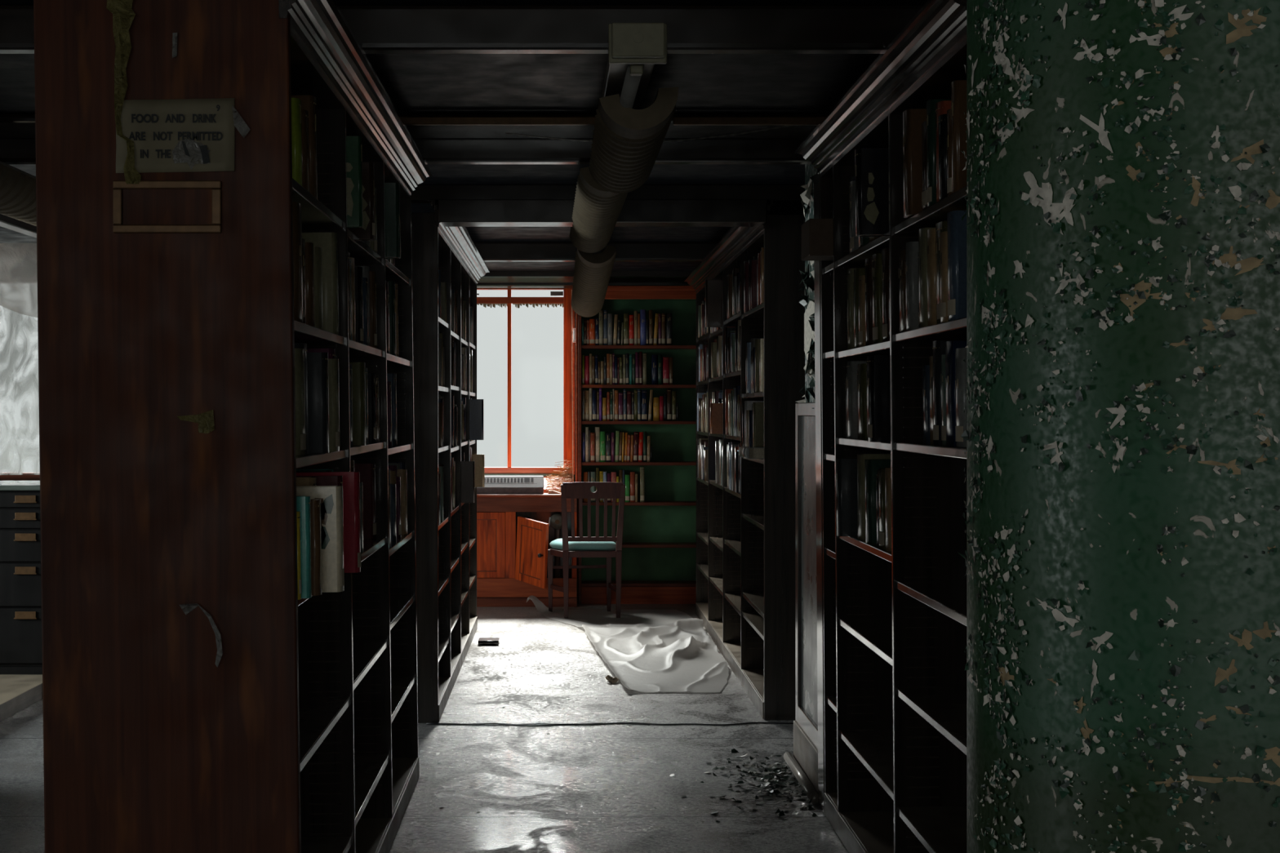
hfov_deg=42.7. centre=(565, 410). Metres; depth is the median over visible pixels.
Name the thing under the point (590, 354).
book
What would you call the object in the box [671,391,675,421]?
book
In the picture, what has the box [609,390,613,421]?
book
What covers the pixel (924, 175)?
book
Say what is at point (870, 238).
book
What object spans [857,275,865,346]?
book
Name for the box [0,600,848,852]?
floor
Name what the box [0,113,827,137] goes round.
ceiling beam
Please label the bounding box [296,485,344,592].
book
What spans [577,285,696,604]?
bookcase
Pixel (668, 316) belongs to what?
book
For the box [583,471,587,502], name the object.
book
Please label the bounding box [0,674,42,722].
platform
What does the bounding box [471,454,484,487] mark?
book
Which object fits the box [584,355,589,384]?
book
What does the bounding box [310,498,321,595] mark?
book
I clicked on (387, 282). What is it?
book
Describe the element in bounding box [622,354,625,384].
book
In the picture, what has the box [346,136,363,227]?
book
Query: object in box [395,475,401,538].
book
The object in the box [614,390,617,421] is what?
book
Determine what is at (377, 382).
book
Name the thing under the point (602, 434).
book
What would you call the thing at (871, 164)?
book
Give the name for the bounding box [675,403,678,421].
book
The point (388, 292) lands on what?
book
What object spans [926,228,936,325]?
book
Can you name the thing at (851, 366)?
book
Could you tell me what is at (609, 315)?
book
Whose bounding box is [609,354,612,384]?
book
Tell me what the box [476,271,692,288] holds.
ceiling beam
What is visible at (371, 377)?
book
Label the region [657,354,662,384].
book
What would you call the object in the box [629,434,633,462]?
book
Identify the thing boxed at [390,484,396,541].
book
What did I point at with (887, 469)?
book
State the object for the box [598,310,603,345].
book
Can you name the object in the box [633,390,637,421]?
book
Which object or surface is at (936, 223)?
book
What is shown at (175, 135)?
notice
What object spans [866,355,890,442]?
book
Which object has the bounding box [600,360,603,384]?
book
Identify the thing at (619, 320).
book
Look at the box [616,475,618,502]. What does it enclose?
book
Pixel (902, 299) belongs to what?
book
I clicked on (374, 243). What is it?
book
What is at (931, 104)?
book
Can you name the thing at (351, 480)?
book
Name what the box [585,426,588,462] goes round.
book
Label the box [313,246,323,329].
book
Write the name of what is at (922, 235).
book
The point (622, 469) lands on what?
book
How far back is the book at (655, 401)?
11.43 m
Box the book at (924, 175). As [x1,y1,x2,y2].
[921,120,927,210]
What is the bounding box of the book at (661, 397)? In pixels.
[658,395,663,421]
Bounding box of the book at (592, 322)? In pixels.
[589,319,595,345]
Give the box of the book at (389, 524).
[388,468,391,546]
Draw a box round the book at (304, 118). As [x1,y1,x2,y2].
[301,109,309,191]
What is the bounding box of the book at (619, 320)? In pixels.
[616,319,620,345]
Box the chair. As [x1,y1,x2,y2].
[547,482,625,617]
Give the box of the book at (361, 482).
[360,481,363,551]
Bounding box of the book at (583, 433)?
[582,431,585,462]
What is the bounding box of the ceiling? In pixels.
[0,0,928,271]
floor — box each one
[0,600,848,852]
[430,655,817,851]
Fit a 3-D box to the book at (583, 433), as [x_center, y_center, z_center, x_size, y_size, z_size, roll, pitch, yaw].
[0.125,0.256,11.499,0.020,0.207,0.142,0,0,0]
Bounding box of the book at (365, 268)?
[360,266,370,346]
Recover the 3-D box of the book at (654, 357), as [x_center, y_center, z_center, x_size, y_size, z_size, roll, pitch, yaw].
[0.621,-0.287,11.494,0.041,0.210,0.138,0,0,0]
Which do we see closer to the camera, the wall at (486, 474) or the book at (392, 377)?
the book at (392, 377)
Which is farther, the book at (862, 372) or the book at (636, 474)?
the book at (636, 474)
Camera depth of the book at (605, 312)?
11.43 m
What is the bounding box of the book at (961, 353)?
[955,347,966,447]
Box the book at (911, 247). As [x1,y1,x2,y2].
[905,241,918,331]
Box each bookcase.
[33,0,432,852]
[411,209,489,723]
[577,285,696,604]
[684,212,804,719]
[795,0,966,852]
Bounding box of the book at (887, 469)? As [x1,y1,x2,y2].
[884,466,891,551]
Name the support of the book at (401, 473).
on the bookcase at (302, 737)
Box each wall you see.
[484,311,577,600]
[783,164,818,804]
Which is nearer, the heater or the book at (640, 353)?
the heater
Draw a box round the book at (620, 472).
[618,469,622,502]
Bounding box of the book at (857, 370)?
[857,369,857,420]
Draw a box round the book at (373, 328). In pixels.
[368,271,377,348]
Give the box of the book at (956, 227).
[946,210,966,321]
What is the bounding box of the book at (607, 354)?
[606,353,609,384]
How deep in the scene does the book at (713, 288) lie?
9.06 m
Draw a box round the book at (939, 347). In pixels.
[932,340,951,444]
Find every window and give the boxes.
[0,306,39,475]
[0,472,39,480]
[476,286,577,492]
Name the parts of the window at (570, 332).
transom rail, rail, rail, sill, sash cord, casing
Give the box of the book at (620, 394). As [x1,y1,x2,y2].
[617,392,622,421]
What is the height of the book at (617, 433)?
0.219 m
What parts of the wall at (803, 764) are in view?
board, panel frame, panel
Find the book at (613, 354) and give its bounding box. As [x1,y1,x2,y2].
[612,353,614,384]
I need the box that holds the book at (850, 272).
[846,268,854,349]
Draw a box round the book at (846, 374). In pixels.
[845,373,847,437]
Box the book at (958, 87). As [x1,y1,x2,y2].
[951,80,966,193]
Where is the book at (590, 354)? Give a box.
[589,353,591,384]
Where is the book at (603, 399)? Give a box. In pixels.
[601,397,606,421]
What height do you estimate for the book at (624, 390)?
0.221 m
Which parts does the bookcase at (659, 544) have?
shelf, shelf, shelf, shelf, shelf, rail, shelf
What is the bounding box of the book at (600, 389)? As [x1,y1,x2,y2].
[599,388,601,421]
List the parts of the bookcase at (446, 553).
shelf, shelf, shelf, shelf, shelf, shelf, shelf, shelf, shelf, shelf, shelf, shelf, crown moulding, shelf, shelf, shelf, shelf, shelf, shelf, shelf, shelf, shelf, shelf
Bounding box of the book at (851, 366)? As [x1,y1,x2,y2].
[846,360,866,438]
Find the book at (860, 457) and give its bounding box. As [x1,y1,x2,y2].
[857,453,890,540]
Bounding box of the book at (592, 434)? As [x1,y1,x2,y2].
[590,432,595,462]
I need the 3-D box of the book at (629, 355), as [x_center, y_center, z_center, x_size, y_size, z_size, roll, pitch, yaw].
[0.452,-0.288,11.496,0.020,0.212,0.132,0,0,0]
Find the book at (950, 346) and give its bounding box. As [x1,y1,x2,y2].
[945,340,966,446]
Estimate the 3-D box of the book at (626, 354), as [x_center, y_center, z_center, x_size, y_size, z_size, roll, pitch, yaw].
[0.429,-0.292,11.491,0.020,0.219,0.136,0,0,0]
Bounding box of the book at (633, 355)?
[631,354,635,384]
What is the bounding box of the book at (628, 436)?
[626,435,631,462]
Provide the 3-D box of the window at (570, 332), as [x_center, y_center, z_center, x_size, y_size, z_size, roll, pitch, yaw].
[-0.379,-0.151,11.565,0.922,1.447,0.290,0,0,0]
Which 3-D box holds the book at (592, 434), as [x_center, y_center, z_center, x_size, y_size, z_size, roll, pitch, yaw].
[0.187,0.257,11.492,0.031,0.206,0.145,0,0,0]
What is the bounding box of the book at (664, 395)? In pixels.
[662,394,666,421]
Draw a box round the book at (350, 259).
[350,258,352,340]
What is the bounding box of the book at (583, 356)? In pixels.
[582,355,584,384]
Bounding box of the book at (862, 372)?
[857,363,866,439]
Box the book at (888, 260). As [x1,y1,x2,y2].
[888,259,889,340]
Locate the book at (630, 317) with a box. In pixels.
[628,315,633,345]
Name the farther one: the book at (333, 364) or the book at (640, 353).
the book at (640, 353)
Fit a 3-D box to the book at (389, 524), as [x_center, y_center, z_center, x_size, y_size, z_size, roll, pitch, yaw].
[-0.653,0.316,5.300,0.166,0.252,0.052,-1,0,0]
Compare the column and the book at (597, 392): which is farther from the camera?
the book at (597, 392)
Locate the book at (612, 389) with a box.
[612,389,614,421]
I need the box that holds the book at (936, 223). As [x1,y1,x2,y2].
[935,222,937,324]
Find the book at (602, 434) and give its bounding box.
[600,431,605,462]
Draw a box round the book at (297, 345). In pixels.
[294,342,308,454]
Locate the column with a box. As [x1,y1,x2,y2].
[956,0,1279,852]
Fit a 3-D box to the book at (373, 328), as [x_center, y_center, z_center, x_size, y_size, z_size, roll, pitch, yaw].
[-0.659,-0.307,5.023,0.153,0.238,0.043,-1,0,0]
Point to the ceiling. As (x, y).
(415, 83)
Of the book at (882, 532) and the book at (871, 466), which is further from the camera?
the book at (871, 466)
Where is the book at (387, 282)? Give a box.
[386,280,389,354]
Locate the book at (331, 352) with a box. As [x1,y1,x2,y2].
[306,348,335,359]
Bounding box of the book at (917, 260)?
[917,260,919,328]
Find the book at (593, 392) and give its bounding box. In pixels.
[591,390,596,421]
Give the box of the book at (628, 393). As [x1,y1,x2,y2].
[626,391,631,421]
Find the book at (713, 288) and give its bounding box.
[705,280,722,327]
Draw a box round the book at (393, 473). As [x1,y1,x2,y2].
[390,470,396,504]
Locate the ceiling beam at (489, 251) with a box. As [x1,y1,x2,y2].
[474,241,718,261]
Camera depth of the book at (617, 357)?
11.44 m
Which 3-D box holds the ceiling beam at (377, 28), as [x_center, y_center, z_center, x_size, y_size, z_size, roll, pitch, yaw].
[-0.900,-0.926,3.965,8.600,0.108,0.070,0,0,0]
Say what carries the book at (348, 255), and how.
on the bookcase at (302, 737)
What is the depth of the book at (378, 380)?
5.06 m
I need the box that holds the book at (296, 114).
[291,97,302,186]
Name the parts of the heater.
casing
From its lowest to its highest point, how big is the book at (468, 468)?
0.220 m
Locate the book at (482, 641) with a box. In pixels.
[478,637,499,645]
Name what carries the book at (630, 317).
on the bookcase at (659, 544)
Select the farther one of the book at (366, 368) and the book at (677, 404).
the book at (677, 404)
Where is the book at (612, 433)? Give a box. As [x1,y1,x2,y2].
[610,431,614,462]
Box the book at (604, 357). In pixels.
[603,356,606,384]
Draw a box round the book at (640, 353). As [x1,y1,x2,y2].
[639,351,642,384]
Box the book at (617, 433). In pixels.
[614,431,619,462]
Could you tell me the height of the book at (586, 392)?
0.213 m
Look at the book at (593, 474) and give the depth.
11.43 m
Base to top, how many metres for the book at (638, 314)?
0.220 m
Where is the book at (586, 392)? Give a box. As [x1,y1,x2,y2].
[584,390,588,421]
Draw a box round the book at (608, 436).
[605,433,611,462]
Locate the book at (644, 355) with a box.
[642,353,646,384]
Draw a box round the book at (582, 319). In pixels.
[582,319,583,345]
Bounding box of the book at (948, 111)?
[946,108,951,195]
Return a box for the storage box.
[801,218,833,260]
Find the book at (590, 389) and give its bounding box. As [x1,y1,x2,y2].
[589,388,591,421]
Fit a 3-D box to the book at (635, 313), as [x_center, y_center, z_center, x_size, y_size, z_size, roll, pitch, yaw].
[0.489,-0.579,11.497,0.023,0.241,0.145,0,0,0]
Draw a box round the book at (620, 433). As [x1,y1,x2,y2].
[618,431,622,462]
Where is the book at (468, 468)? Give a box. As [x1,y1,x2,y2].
[461,461,475,502]
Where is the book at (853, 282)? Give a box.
[853,282,854,347]
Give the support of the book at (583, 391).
on the bookcase at (659, 544)
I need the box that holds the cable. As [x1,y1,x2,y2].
[426,722,793,726]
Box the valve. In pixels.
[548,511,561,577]
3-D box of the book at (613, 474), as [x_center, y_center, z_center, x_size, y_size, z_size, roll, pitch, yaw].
[0.335,0.535,11.488,0.035,0.211,0.131,0,0,0]
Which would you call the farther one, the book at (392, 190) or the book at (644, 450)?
the book at (644, 450)
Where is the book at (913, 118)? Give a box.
[902,108,926,217]
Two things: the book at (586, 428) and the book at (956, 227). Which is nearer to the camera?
the book at (956, 227)
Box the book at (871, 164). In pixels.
[854,147,888,236]
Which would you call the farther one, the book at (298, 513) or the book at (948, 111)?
the book at (948, 111)
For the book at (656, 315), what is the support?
on the bookcase at (659, 544)
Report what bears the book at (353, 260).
on the bookcase at (302, 737)
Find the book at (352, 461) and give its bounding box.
[350,459,354,471]
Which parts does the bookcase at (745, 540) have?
shelf, shelf, shelf, shelf, shelf, shelf, shelf, shelf, shelf, shelf, shelf, shelf, crown moulding, shelf, shelf, shelf, shelf, shelf, shelf, shelf, shelf, shelf, shelf, shelf, shelf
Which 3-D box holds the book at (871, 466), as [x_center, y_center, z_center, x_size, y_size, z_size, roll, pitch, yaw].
[0.947,0.261,4.711,0.165,0.240,0.064,0,0,0]
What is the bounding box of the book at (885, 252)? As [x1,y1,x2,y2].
[881,248,888,342]
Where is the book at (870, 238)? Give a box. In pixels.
[868,236,877,242]
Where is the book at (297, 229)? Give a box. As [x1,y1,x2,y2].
[292,201,302,323]
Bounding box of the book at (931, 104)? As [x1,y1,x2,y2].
[926,98,951,207]
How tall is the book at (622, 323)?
0.160 m
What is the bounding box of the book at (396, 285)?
[395,284,398,356]
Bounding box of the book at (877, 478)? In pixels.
[875,477,879,546]
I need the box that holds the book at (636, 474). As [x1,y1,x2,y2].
[635,473,637,502]
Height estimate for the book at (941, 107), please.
0.237 m
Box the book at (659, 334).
[657,313,661,345]
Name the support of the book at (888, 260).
on the bookcase at (891, 626)
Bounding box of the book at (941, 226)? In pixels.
[936,220,946,324]
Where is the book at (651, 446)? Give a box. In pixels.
[649,445,651,462]
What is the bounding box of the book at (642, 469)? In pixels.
[639,466,644,502]
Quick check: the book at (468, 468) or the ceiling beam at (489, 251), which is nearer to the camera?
the book at (468, 468)
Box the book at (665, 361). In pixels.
[662,357,669,384]
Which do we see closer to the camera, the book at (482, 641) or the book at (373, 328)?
the book at (373, 328)
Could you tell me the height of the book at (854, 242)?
0.215 m
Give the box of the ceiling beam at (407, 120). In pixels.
[400,115,825,125]
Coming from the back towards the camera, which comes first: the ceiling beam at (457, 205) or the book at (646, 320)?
the book at (646, 320)
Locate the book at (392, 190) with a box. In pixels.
[384,182,400,258]
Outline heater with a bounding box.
[476,475,544,493]
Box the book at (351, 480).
[296,471,360,573]
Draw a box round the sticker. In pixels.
[179,603,222,667]
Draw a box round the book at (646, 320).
[645,319,648,345]
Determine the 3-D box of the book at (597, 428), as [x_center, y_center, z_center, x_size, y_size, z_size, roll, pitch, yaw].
[0.221,0.237,11.499,0.033,0.244,0.137,0,0,0]
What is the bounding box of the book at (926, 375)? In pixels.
[922,364,929,444]
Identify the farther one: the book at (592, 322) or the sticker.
the book at (592, 322)
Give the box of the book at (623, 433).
[621,432,624,462]
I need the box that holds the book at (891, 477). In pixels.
[890,476,891,501]
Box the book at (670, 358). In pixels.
[669,357,672,384]
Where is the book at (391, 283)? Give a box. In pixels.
[387,280,395,355]
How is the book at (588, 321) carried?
on the bookcase at (659, 544)
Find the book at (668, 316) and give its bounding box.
[665,313,671,345]
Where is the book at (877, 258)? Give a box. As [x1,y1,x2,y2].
[871,253,882,343]
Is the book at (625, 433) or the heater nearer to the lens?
the heater
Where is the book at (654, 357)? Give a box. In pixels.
[650,354,657,384]
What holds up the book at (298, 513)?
on the bookcase at (302, 737)
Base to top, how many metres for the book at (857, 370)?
0.209 m
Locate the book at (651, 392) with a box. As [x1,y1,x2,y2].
[647,390,653,421]
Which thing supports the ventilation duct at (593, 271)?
hanging from the ceiling
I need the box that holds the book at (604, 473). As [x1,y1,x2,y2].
[603,471,606,502]
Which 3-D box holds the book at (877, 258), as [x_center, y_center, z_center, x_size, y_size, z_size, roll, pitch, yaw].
[0.951,-0.315,4.610,0.169,0.252,0.077,0,0,0]
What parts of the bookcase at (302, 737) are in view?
tape strip, panel, shelf, shelf, shelf, shelf, shelf, shelf, crown moulding, shelf, shelf, shelf, shelf, shelf, shelf, shelf, shelf, shelf, shelf, shelf, shelf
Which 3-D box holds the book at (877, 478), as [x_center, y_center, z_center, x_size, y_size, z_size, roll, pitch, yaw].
[0.962,0.284,4.586,0.179,0.193,0.047,0,0,0]
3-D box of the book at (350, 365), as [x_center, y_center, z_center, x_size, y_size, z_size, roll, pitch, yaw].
[-0.662,-0.014,4.404,0.172,0.222,0.075,-1,0,0]
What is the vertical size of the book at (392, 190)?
0.235 m
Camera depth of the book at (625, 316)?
11.43 m
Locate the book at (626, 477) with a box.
[624,474,629,502]
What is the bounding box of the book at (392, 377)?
[386,373,397,445]
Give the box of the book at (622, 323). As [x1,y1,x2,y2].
[620,322,623,345]
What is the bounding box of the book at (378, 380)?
[377,380,379,441]
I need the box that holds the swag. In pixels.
[0,243,37,317]
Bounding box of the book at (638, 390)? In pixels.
[636,389,640,421]
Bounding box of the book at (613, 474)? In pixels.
[610,471,616,502]
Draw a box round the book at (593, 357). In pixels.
[591,355,595,384]
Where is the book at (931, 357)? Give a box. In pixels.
[928,355,933,444]
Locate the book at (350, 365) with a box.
[349,364,353,446]
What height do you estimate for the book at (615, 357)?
0.197 m
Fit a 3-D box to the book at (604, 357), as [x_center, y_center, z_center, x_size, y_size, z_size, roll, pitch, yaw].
[0.275,-0.280,11.496,0.017,0.194,0.137,0,0,0]
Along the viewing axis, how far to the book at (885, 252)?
4.43 m
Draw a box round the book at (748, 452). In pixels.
[738,446,764,458]
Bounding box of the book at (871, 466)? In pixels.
[864,459,890,543]
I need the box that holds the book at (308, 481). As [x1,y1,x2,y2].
[296,476,316,486]
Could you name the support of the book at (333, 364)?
on the bookcase at (302, 737)
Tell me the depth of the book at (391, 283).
5.50 m
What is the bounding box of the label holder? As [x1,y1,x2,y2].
[112,180,222,233]
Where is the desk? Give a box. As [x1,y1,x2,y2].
[476,492,577,607]
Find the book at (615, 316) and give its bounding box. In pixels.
[612,314,617,345]
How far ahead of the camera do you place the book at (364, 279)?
4.80 m
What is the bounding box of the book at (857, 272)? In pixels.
[853,268,864,347]
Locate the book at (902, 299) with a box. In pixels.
[898,248,906,332]
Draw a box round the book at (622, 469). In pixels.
[622,469,624,484]
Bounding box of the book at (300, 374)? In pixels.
[294,348,306,455]
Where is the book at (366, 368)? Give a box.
[364,367,368,444]
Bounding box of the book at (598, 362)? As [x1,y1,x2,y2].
[597,361,600,384]
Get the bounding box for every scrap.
[172,32,177,57]
[177,409,214,433]
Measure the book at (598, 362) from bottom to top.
0.162 m
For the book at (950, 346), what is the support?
on the bookcase at (891, 626)
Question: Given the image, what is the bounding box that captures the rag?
[604,675,618,683]
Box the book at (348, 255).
[347,252,351,339]
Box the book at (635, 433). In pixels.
[632,431,638,462]
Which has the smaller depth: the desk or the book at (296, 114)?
the book at (296, 114)
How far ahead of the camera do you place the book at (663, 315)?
11.43 m
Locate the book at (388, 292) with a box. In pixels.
[388,292,390,354]
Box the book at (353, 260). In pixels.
[350,257,355,341]
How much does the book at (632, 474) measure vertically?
0.211 m
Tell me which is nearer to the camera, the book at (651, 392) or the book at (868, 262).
the book at (868, 262)
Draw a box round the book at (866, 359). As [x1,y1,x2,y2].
[866,359,867,439]
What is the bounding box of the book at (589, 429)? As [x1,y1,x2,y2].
[588,429,590,462]
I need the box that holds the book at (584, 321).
[583,320,586,345]
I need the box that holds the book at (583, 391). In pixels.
[582,390,584,421]
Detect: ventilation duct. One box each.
[0,160,36,226]
[568,22,678,253]
[570,244,617,317]
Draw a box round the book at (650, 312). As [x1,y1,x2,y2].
[648,310,653,345]
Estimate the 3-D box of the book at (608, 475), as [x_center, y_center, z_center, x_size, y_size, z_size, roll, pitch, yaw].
[0.301,0.540,11.499,0.028,0.201,0.139,0,0,0]
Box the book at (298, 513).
[296,511,301,599]
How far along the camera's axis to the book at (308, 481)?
3.71 m
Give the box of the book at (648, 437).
[646,435,650,462]
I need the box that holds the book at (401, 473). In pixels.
[397,469,407,534]
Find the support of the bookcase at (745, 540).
on the floor at (543, 792)
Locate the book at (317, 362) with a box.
[306,352,328,453]
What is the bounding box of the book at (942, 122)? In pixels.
[937,113,947,200]
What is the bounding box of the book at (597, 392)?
[596,391,599,421]
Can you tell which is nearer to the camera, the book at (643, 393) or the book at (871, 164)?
the book at (871, 164)
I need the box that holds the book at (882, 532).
[878,468,885,549]
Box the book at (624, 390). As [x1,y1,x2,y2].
[622,389,626,421]
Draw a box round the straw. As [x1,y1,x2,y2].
[546,459,572,493]
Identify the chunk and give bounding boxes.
[547,490,560,493]
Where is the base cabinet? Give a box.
[0,480,42,674]
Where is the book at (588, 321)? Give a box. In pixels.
[586,320,589,345]
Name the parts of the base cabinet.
drawer, drawer, drawer, drawer, drawer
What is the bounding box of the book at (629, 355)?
[628,354,631,384]
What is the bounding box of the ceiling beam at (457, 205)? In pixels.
[411,184,804,226]
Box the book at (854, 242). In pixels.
[849,180,858,252]
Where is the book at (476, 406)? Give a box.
[469,399,483,439]
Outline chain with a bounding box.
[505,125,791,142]
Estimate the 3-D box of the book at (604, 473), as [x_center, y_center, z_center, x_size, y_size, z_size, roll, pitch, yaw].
[0.273,0.534,11.492,0.023,0.213,0.136,0,0,0]
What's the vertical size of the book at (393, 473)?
0.235 m
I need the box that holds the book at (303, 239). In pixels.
[302,238,306,324]
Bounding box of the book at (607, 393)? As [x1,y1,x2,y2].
[606,391,609,421]
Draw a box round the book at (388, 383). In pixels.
[386,381,391,447]
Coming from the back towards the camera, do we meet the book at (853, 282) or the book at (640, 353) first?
the book at (640, 353)
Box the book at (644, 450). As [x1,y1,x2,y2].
[642,431,646,462]
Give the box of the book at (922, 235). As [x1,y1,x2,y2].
[918,227,935,328]
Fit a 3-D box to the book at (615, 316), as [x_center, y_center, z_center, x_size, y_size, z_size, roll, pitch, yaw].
[0.347,-0.566,11.488,0.035,0.215,0.134,0,0,0]
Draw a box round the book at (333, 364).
[328,358,340,451]
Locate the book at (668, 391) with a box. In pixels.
[666,388,671,421]
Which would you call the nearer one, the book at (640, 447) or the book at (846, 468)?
the book at (846, 468)
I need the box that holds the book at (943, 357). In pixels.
[941,354,946,445]
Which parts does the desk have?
door, bead moulding, door frame, panel, rail, rail, bead moulding, door, door frame, panel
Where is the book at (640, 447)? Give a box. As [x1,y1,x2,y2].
[637,431,643,462]
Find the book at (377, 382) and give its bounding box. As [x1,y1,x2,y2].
[376,373,378,442]
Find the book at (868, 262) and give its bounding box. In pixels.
[864,257,872,345]
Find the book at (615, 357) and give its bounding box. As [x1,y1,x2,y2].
[614,356,617,384]
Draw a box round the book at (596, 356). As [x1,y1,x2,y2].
[595,355,597,384]
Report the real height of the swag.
0.420 m
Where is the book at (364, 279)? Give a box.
[362,277,368,345]
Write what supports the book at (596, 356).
on the bookcase at (659, 544)
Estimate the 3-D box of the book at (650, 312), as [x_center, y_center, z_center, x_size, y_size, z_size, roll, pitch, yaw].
[0.594,-0.582,11.489,0.026,0.247,0.133,0,0,0]
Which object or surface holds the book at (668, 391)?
on the bookcase at (659, 544)
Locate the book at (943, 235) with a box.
[939,231,947,323]
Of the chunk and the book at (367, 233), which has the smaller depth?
the book at (367, 233)
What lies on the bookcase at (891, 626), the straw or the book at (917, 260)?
the book at (917, 260)
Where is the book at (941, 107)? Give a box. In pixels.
[935,100,951,202]
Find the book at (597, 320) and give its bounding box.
[595,318,599,345]
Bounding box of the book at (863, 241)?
[857,236,869,248]
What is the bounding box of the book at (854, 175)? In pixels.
[848,175,855,253]
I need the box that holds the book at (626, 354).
[625,353,628,384]
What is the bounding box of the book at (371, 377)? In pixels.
[367,373,377,442]
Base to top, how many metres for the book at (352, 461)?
0.260 m
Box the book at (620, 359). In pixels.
[618,357,622,384]
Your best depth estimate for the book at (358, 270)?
4.68 m
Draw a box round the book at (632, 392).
[631,391,633,421]
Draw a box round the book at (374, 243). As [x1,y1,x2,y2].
[371,187,377,253]
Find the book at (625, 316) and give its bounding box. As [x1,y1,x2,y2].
[622,313,628,345]
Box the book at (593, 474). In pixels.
[590,471,595,502]
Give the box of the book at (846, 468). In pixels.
[835,458,857,536]
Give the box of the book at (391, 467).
[388,465,397,476]
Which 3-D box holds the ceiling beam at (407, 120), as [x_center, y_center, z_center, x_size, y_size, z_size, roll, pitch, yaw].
[0.150,-0.949,5.341,1.600,0.027,0.022,0,0,0]
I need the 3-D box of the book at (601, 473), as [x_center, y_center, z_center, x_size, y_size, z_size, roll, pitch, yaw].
[0.248,0.533,11.497,0.025,0.216,0.135,0,0,0]
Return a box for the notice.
[115,97,250,173]
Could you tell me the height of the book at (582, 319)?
0.183 m
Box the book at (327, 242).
[302,232,338,334]
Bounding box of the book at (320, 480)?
[296,475,342,485]
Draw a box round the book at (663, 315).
[661,313,665,345]
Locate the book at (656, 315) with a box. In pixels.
[653,313,658,345]
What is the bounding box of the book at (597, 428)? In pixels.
[595,426,599,462]
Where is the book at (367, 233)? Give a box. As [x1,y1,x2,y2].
[347,162,375,240]
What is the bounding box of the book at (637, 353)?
[635,351,639,384]
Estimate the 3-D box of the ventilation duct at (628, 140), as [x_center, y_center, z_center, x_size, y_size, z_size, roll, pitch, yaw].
[0.165,-0.811,5.736,0.250,0.158,4.035,0,0,-2]
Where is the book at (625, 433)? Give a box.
[623,432,627,462]
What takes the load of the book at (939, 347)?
on the bookcase at (891, 626)
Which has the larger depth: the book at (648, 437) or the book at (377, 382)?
the book at (648, 437)
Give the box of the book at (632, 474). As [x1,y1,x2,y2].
[629,471,635,502]
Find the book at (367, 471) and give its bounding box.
[354,463,376,539]
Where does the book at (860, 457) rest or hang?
on the bookcase at (891, 626)
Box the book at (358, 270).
[355,266,364,343]
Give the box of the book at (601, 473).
[599,471,603,502]
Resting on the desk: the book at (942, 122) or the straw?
the straw
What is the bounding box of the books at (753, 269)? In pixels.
[438,247,764,524]
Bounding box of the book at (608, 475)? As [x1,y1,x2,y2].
[606,472,610,502]
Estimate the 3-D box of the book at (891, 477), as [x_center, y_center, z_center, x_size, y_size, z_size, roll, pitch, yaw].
[0.957,0.258,4.385,0.166,0.246,0.057,0,0,0]
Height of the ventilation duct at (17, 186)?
0.163 m
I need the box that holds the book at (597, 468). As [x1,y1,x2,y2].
[595,466,599,490]
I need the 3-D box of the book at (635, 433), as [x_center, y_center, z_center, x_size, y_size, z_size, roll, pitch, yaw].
[0.489,0.253,11.487,0.036,0.213,0.135,0,0,0]
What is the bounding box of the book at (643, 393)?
[640,390,647,421]
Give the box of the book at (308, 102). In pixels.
[291,95,317,199]
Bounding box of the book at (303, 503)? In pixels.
[296,496,311,598]
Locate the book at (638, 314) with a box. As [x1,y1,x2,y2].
[637,313,639,345]
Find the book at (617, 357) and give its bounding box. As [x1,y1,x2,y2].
[617,357,618,384]
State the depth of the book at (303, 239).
3.68 m
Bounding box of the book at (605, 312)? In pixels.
[603,310,607,345]
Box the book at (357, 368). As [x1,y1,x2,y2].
[349,362,365,445]
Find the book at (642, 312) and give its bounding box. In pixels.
[639,309,645,345]
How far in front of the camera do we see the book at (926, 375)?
4.03 m
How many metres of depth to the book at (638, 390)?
11.42 m
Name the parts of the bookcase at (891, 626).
post, shelf, shelf, shelf, shelf, shelf, shelf, shelf, shelf, shelf, shelf, shelf, crown moulding, shelf, shelf, shelf, shelf, shelf, shelf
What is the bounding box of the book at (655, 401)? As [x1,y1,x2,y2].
[652,397,659,421]
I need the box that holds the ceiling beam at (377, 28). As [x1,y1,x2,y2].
[0,4,923,53]
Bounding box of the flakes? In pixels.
[670,743,817,822]
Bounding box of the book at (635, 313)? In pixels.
[633,311,637,345]
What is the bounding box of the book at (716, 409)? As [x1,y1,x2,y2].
[710,403,722,434]
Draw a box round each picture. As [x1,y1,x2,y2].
[314,493,333,549]
[346,162,354,216]
[362,185,369,230]
[863,172,879,224]
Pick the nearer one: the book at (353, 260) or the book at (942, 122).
the book at (942, 122)
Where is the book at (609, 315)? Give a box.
[607,313,612,345]
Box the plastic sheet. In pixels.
[526,595,728,692]
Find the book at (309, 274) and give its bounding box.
[305,242,314,326]

